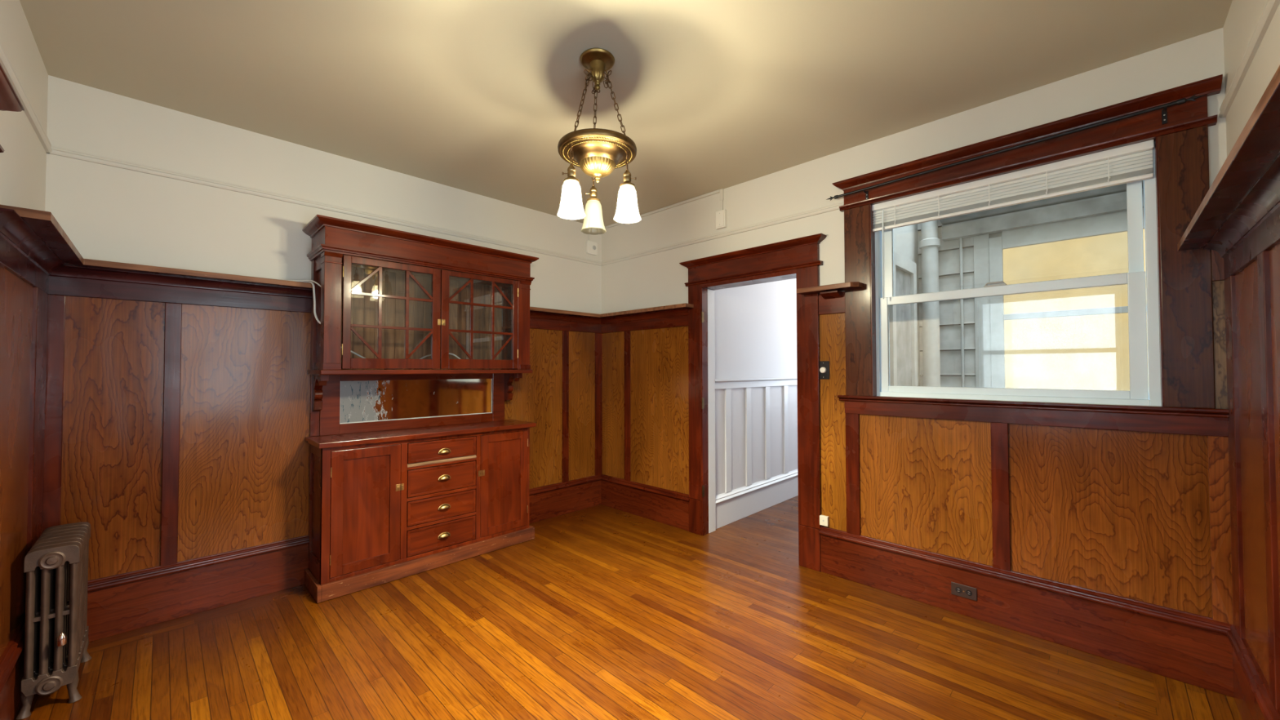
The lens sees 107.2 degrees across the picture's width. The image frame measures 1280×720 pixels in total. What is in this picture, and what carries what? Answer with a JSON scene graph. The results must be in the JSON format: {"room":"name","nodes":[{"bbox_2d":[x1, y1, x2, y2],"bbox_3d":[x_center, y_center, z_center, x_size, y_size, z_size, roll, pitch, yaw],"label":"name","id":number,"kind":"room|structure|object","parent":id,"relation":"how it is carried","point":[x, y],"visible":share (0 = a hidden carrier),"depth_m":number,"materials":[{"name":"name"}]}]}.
{"room":"dining room","nodes":[
{"label":"dining room","id":0,"kind":"room"},
{"bbox_2d":[0,0,65,657],"bbox_3d":[-1.478,-0.027,0.812,4.315,2.893,0.225,-1,-2,45],"label":"wall","id":1,"kind":"structure","parent":0,"point":[27,263],"depth_m":1.96,"materials":[{"name":"beige paint"}]},
{"bbox_2d":[0,62,24,152],"bbox_3d":[-1.714,0.281,1.047,1.278,2.288,0.234,-1,-2,45],"label":"door frame","id":2,"kind":"structure","parent":1,"relation":"in","point":[10,100],"depth_m":1.50,"materials":[{"name":"brown wood"}]},
{"bbox_2d":[0,613,25,719],"bbox_3d":[-1.488,1.265,0.880,4.165,0.311,0.041,-1,-2,45],"label":"baseboard","id":3,"kind":"structure","parent":1,"relation":"attached to","point":[12,659],"depth_m":1.86,"materials":[{"name":"brown wood"}]},
{"bbox_2d":[0,40,52,153],"bbox_3d":[-1.500,-1.096,0.921,4.165,0.045,0.020,-1,-2,45],"label":"trim","id":4,"kind":"structure","parent":1,"relation":"attached to","point":[5,61],"depth_m":1.93,"materials":[{"name":"grey paint"}]},
{"bbox_2d":[42,75,602,580],"bbox_3d":[-1.723,0.032,3.687,0.225,2.893,3.970,-1,-2,45],"label":"wall","id":5,"kind":"structure","parent":0,"point":[177,408],"depth_m":2.79,"materials":[{"name":"beige paint"}]},
{"bbox_2d":[0,204,312,289],"bbox_3d":[-2.195,-0.494,2.363,1.130,0.032,1.110,-1,-2,45],"label":"trim","id":6,"kind":"structure","parent":5,"relation":"attached to","point":[45,225],"depth_m":2.38,"materials":[{"name":"brown wood"}]},
{"bbox_2d":[286,280,320,324],"bbox_3d":[-2.143,-0.363,3.011,0.311,0.302,0.073,0,-1,4],"label":"cable","id":7,"kind":"object","parent":5,"relation":"hanging from","point":[301,281],"visible":0.86,"depth_m":3.00,"materials":[{"name":"white plastic"}]},
{"bbox_2d":[46,145,601,266],"bbox_3d":[-1.691,-1.040,3.675,0.020,0.045,3.670,-1,-2,45],"label":"trim","id":8,"kind":"structure","parent":5,"relation":"attached to","point":[56,150],"depth_m":3.03,"materials":[{"name":"grey paint"}]},
{"bbox_2d":[86,475,600,641],"bbox_3d":[-1.679,1.321,3.620,0.041,0.311,3.670,-1,-2,45],"label":"baseboard","id":9,"kind":"structure","parent":5,"relation":"attached to","point":[117,604],"depth_m":2.77,"materials":[{"name":"brown wood"}]},
{"bbox_2d":[586,234,597,255],"bbox_3d":[-0.498,-1.242,4.879,0.030,0.303,0.136,-1,-2,45],"label":"motion sensor","id":10,"kind":"object","parent":5,"relation":"attached to","point":[591,246],"visible":0.88,"depth_m":4.86,"materials":[{"name":"white plastic"}]},
{"bbox_2d":[19,0,1232,226],"bbox_3d":[-0.218,-1.508,2.227,4.465,0.120,3.970,-1,-2,45],"label":"ceiling","id":11,"kind":"structure","parent":0,"point":[480,97],"depth_m":2.32,"materials":[{"name":"beige paint"}]},
{"bbox_2d":[557,48,640,235],"bbox_3d":[-0.210,-1.052,2.250,0.387,0.789,0.402,-1,-2,45],"label":"pendant lamp","id":12,"kind":"object","parent":11,"relation":"hanging from","point":[597,152],"visible":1,"depth_m":2.20,"materials":[{"name":"gold metal"}]},
{"bbox_2d":[562,164,579,183],"bbox_3d":[-0.313,-0.850,2.155,0.072,0.085,0.072,-1,-2,45],"label":"socket","id":13,"kind":"object","parent":12,"relation":"attached to","point":[571,179],"depth_m":2.14,"materials":[{"name":"brown metal"}]},
{"bbox_2d":[585,185,600,202],"bbox_3d":[-0.237,-0.845,2.403,0.072,0.085,0.072,-1,-2,45],"label":"socket","id":14,"kind":"object","parent":12,"relation":"attached to","point":[593,198],"depth_m":2.38,"materials":[{"name":"brown metal"}]},
{"bbox_2d":[619,169,636,187],"bbox_3d":[-0.059,-0.850,2.213,0.072,0.085,0.072,-1,-2,45],"label":"socket","id":15,"kind":"object","parent":12,"relation":"attached to","point":[627,183],"depth_m":2.20,"materials":[{"name":"brown metal"}]},
{"bbox_2d":[13,495,1242,719],"bbox_3d":[-0.223,1.475,2.156,4.465,0.060,10.300,-1,-2,45],"label":"floor","id":16,"kind":"structure","parent":0,"point":[607,613],"depth_m":2.33,"materials":[{"name":"brown wood"}]},
{"bbox_2d":[15,521,91,719],"bbox_3d":[-2.609,1.116,2.124,0.574,0.668,0.174,-1,-2,45],"label":"radiator","id":17,"kind":"object","parent":16,"relation":"on","point":[56,642],"visible":1,"depth_m":1.98,"materials":[{"name":"brown metal"}]},
{"bbox_2d":[56,632,66,646],"bbox_3d":[-2.402,1.153,1.964,0.056,0.052,0.027,-1,-2,45],"label":"air vent","id":18,"kind":"object","parent":17,"relation":"attached to","point":[61,638],"depth_m":1.95,"materials":[{"name":"silver metal"}]},
{"bbox_2d":[302,214,538,603],"bbox_3d":[-1.539,0.304,3.512,0.424,2.336,1.557,-1,-2,45],"label":"china cabinet","id":19,"kind":"object","parent":16,"relation":"on","point":[416,465],"visible":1,"depth_m":3.37,"materials":[{"name":"brown wood"}]},
{"bbox_2d":[350,350,460,359],"bbox_3d":[-1.659,-0.012,3.434,0.092,0.161,1.062,-1,-2,42],"label":"coiled cable","id":20,"kind":"object","parent":19,"relation":"on","point":[351,351],"visible":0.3,"depth_m":3.53,"materials":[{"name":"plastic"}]},
{"bbox_2d":[340,378,491,422],"bbox_3d":[-1.673,0.300,3.656,0.010,0.299,1.133,-1,-2,45],"label":"mirror","id":21,"kind":"object","parent":19,"relation":"attached to","point":[362,400],"depth_m":3.59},
{"bbox_2d":[305,419,536,448],"bbox_3d":[-1.538,0.532,3.523,0.402,0.034,1.523,-1,-2,45],"label":"countertop","id":22,"kind":"structure","parent":19,"relation":"on","point":[375,437],"depth_m":3.31,"materials":[{"name":"brown wood"}]},
{"bbox_2d":[714,278,797,495],"bbox_3d":[2.186,0.050,4.913,1.400,2.893,3.270,-1,-2,45],"label":"wall","id":23,"kind":"structure","parent":0,"point":[755,325],"depth_m":4.68,"materials":[{"name":"white paint"}]},
{"bbox_2d":[715,469,798,528],"bbox_3d":[1.748,1.361,5.237,0.040,0.285,3.150,-1,-2,45],"label":"baseboard","id":24,"kind":"structure","parent":23,"relation":"attached to","point":[738,504],"depth_m":4.59,"materials":[{"name":"white paint"}]},
{"bbox_2d":[888,251,918,386],"bbox_3d":[2.118,-0.177,3.796,0.040,1.300,0.640,-1,-2,45],"label":"window","id":25,"kind":"structure","parent":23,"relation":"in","point":[903,318],"depth_m":3.83,"materials":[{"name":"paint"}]},
{"bbox_2d":[893,213,919,386],"bbox_3d":[2.998,-0.499,2.777,2.765,4.500,1.640,-1,-2,45],"label":"wall","id":26,"kind":"structure","parent":0,"point":[905,238],"depth_m":4.05,"materials":[{"name":"paint"}]},
{"bbox_2d":[600,27,1233,624],"bbox_3d":[1.146,0.022,3.466,4.315,2.893,0.250,-1,-2,45],"label":"wall","id":27,"kind":"structure","parent":0,"point":[1133,506],"depth_m":2.69,"materials":[{"name":"beige paint"}]},
{"bbox_2d":[529,302,693,318],"bbox_3d":[-0.345,-0.461,4.145,1.255,0.032,1.095,-1,-2,45],"label":"trim","id":28,"kind":"structure","parent":27,"relation":"attached to","point":[685,305],"depth_m":4.39,"materials":[{"name":"brown wood"}]},
{"bbox_2d":[604,188,726,229],"bbox_3d":[0.147,-1.239,4.415,1.560,0.327,0.038,-1,-2,45],"label":"box","id":29,"kind":"object","parent":27,"relation":"attached to","point":[721,215],"visible":0.94,"depth_m":3.94,"materials":[{"name":"white plastic"}]},
{"bbox_2d":[600,201,844,266],"bbox_3d":[0.485,-1.035,4.091,2.530,0.045,0.020,-1,-2,45],"label":"trim","id":30,"kind":"structure","parent":27,"relation":"attached to","point":[834,206],"depth_m":3.81,"materials":[{"name":"grey paint"}]},
{"bbox_2d":[679,233,826,571],"bbox_3d":[0.879,0.309,3.740,1.266,2.332,0.238,-1,-2,45],"label":"door frame","id":31,"kind":"structure","parent":27,"relation":"in","point":[798,259],"depth_m":3.64,"materials":[{"name":"brown wood"}]},
{"bbox_2d":[819,360,829,379],"bbox_3d":[1.273,0.070,3.280,0.080,0.126,0.022,-1,-2,45],"label":"dimmer switch","id":32,"kind":"object","parent":27,"relation":"attached to","point":[824,365],"visible":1,"depth_m":3.27,"materials":[{"name":"black plastic"}]},
{"bbox_2d":[819,515,829,526],"bbox_3d":[1.271,1.109,3.261,0.060,0.066,0.026,-1,-2,45],"label":"phone jack","id":33,"kind":"object","parent":27,"relation":"attached to","point":[824,520],"visible":1,"depth_m":3.25,"materials":[{"name":"beige plastic"}]},
{"bbox_2d":[796,281,862,294],"bbox_3d":[1.286,-0.483,3.204,0.410,0.032,0.140,-1,-2,45],"label":"shelf","id":34,"kind":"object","parent":27,"relation":"attached to","point":[851,285],"depth_m":3.14,"materials":[{"name":"brown wood"}]},
{"bbox_2d":[600,474,1233,697],"bbox_3d":[1.063,1.313,3.461,4.165,0.311,0.041,-1,-2,45],"label":"baseboard","id":35,"kind":"structure","parent":27,"relation":"attached to","point":[1196,650],"depth_m":2.48,"materials":[{"name":"brown wood"}]},
{"bbox_2d":[951,582,977,600],"bbox_3d":[1.839,1.313,2.682,0.122,0.070,0.010,-1,-2,45],"label":"wall outlet","id":36,"kind":"object","parent":27,"relation":"attached to","point":[958,589],"visible":1,"depth_m":2.68,"materials":[{"name":"black plastic"}]},
{"bbox_2d":[955,586,961,592],"bbox_3d":[1.819,1.314,2.697,0.030,0.030,0.003,-1,-2,45],"label":"receptacle","id":37,"kind":"object","parent":36,"relation":"attached to","point":[957,589],"depth_m":2.70,"materials":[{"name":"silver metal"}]},
{"bbox_2d":[965,590,972,595],"bbox_3d":[1.855,1.313,2.662,0.030,0.030,0.003,-1,-2,45],"label":"receptacle","id":38,"kind":"object","parent":36,"relation":"attached to","point":[968,593],"depth_m":2.66,"materials":[{"name":"black plastic"}]},
{"bbox_2d":[831,74,1229,417],"bbox_3d":[1.980,-0.471,2.663,1.684,1.467,0.234,-1,-2,45],"label":"window","id":39,"kind":"structure","parent":27,"relation":"in","point":[1176,295],"depth_m":2.31,"materials":[{"name":"brown wood"}]},
{"bbox_2d":[871,139,1154,298],"bbox_3d":[1.968,-0.713,2.653,1.256,0.626,0.050,-1,-2,45],"label":"window blind","id":40,"kind":"object","parent":39,"relation":"attached to","point":[1116,157],"visible":1,"depth_m":2.56,"materials":[{"name":"white plastic"}]},
{"bbox_2d":[826,93,1205,200],"bbox_3d":[1.873,-1.098,2.644,1.664,0.105,0.066,-1,-2,45],"label":"curtain rod","id":41,"kind":"object","parent":39,"relation":"attached to","point":[1164,112],"visible":1,"depth_m":2.42,"materials":[{"name":"black metal"}]},
{"bbox_2d":[917,158,1144,387],"bbox_3d":[3.397,-0.490,3.276,2.600,4.500,0.370,-1,-2,45],"label":"wall","id":42,"kind":"structure","parent":0,"point":[975,228],"depth_m":3.88,"materials":[{"name":"paint"}]},
{"bbox_2d":[919,209,940,386],"bbox_3d":[2.488,-0.172,4.035,0.156,3.900,0.156,-1,-2,45],"label":"drain pipe","id":43,"kind":"object","parent":42,"relation":"attached to","point":[930,242],"visible":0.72,"depth_m":3.99,"materials":[{"name":"white metal"}]},
{"bbox_2d":[959,237,964,386],"bbox_3d":[2.693,-0.175,3.944,0.021,3.900,0.022,-1,-2,45],"label":"conduit pipe","id":44,"kind":"object","parent":42,"relation":"attached to","point":[960,238],"visible":0.33,"depth_m":3.94,"materials":[{"name":"grey metal"}]},
{"bbox_2d":[988,207,1148,391],"bbox_3d":[3.333,-0.368,3.354,1.365,1.340,0.045,-1,-2,45],"label":"window","id":45,"kind":"structure","parent":42,"relation":"in","point":[1072,339],"depth_m":3.53,"materials":[{"name":"paint"}]},
{"bbox_2d":[1203,0,1279,710],"bbox_3d":[1.293,-0.035,0.707,0.225,2.893,3.670,-1,-2,45],"label":"wall","id":46,"kind":"structure","parent":0,"point":[1248,241],"depth_m":1.69,"materials":[{"name":"beige paint"}]},
{"bbox_2d":[1177,65,1279,251],"bbox_3d":[1.746,-0.522,1.336,0.150,0.032,2.090,-1,-2,45],"label":"trim","id":47,"kind":"structure","parent":46,"relation":"attached to","point":[1257,146],"depth_m":1.25,"materials":[{"name":"brown wood"}]},
{"bbox_2d":[1218,0,1279,118],"bbox_3d":[1.257,-1.105,0.762,0.020,0.045,3.670,-1,-2,45],"label":"trim","id":48,"kind":"structure","parent":46,"relation":"attached to","point":[1270,7],"depth_m":1.65,"materials":[{"name":"grey paint"}]},
{"bbox_2d":[1226,625,1279,719],"bbox_3d":[1.254,1.257,0.721,0.041,0.311,3.670,-1,-2,45],"label":"baseboard","id":49,"kind":"structure","parent":46,"relation":"attached to","point":[1253,701],"depth_m":1.78,"materials":[{"name":"brown wood"}]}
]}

